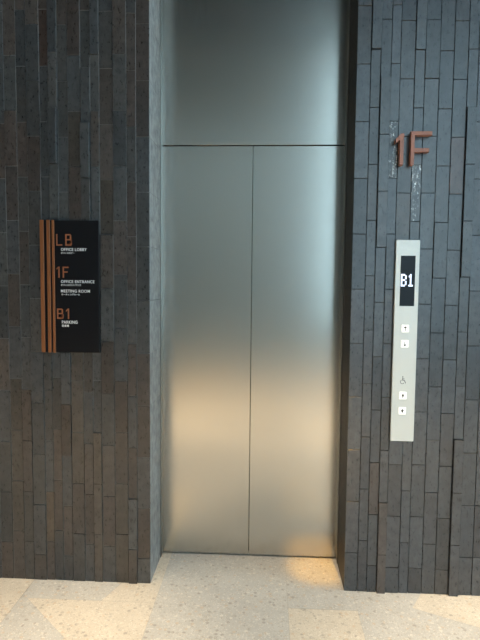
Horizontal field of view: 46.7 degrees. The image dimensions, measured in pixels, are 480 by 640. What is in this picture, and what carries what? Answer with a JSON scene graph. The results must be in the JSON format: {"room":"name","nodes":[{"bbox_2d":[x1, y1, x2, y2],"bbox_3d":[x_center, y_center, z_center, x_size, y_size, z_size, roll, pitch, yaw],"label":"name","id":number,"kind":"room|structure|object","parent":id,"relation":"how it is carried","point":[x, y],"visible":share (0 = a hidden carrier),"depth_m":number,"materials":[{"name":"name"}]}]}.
{"room":"lobby","nodes":[
{"label":"lobby","id":0,"kind":"room"},
{"bbox_2d":[0,0,479,596],"bbox_3d":[0.550,-1.996,2.545,8.160,6.500,0.424,1,4,3],"label":"wall","id":1,"kind":"structure","parent":0,"point":[80,79],"depth_m":2.51,"materials":[{"name":"grey tile"}]},
{"bbox_2d":[39,220,100,352],"bbox_3d":[-0.771,-0.150,2.525,0.268,0.601,0.022,1,4,3],"label":"sign","id":2,"kind":"object","parent":1,"relation":"attached to","point":[69,249],"visible":1,"depth_m":2.52,"materials":[{"name":"black metal"}]},
{"bbox_2d":[160,0,162,556],"bbox_3d":[-0.377,-2.014,2.658,0.003,6.500,0.050,1,4,3],"label":"door frame","id":3,"kind":"structure","parent":1,"relation":"attached to","point":[161,1],"depth_m":2.79,"materials":[{"name":"metal"}]},
{"bbox_2d":[163,146,252,553],"bbox_3d":[-0.171,0.178,2.851,0.453,2.091,0.035,1,4,3],"label":"door","id":4,"kind":"structure","parent":1,"relation":"in","point":[208,190],"depth_m":2.83,"materials":[{"name":"metal"}]},
{"bbox_2d":[163,0,348,145],"bbox_3d":[0.088,-3.059,2.600,0.908,4.397,0.035,1,4,3],"label":"panel","id":5,"kind":"object","parent":1,"relation":"attached to","point":[236,72],"visible":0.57,"depth_m":2.72,"materials":[{"name":"metal"}]},
{"bbox_2d":[249,146,344,556],"bbox_3d":[0.283,0.184,2.829,0.453,2.091,0.035,1,4,3],"label":"door","id":6,"kind":"structure","parent":1,"relation":"in","point":[298,191],"depth_m":2.81,"materials":[{"name":"metal"}]},
{"bbox_2d":[336,0,350,561],"bbox_3d":[0.528,-2.001,2.613,0.003,6.500,0.050,1,4,3],"label":"door frame","id":7,"kind":"structure","parent":1,"relation":"attached to","point":[349,0],"depth_m":2.74,"materials":[{"name":"metal"}]},
{"bbox_2d":[390,240,419,440],"bbox_3d":[0.732,0.097,2.466,0.102,0.897,0.021,1,4,3],"label":"panel","id":8,"kind":"object","parent":1,"relation":"attached to","point":[407,252],"visible":1,"depth_m":2.46,"materials":[{"name":"silver metal"}]},
{"bbox_2d":[394,131,431,165],"bbox_3d":[0.746,-0.739,2.398,0.153,0.142,0.032,1,4,3],"label":"number sign","id":9,"kind":"object","parent":1,"relation":"attached to","point":[413,134],"visible":1,"depth_m":2.38,"materials":[{"name":"orange metal"}]},
{"bbox_2d":[0,551,479,639],"bbox_3d":[0.125,1.640,-1.781,9.000,0.120,9.617,1,4,3],"label":"floor","id":10,"kind":"structure","parent":0,"point":[189,595],"depth_m":2.45,"materials":[{"name":"grey stone"}]}
]}

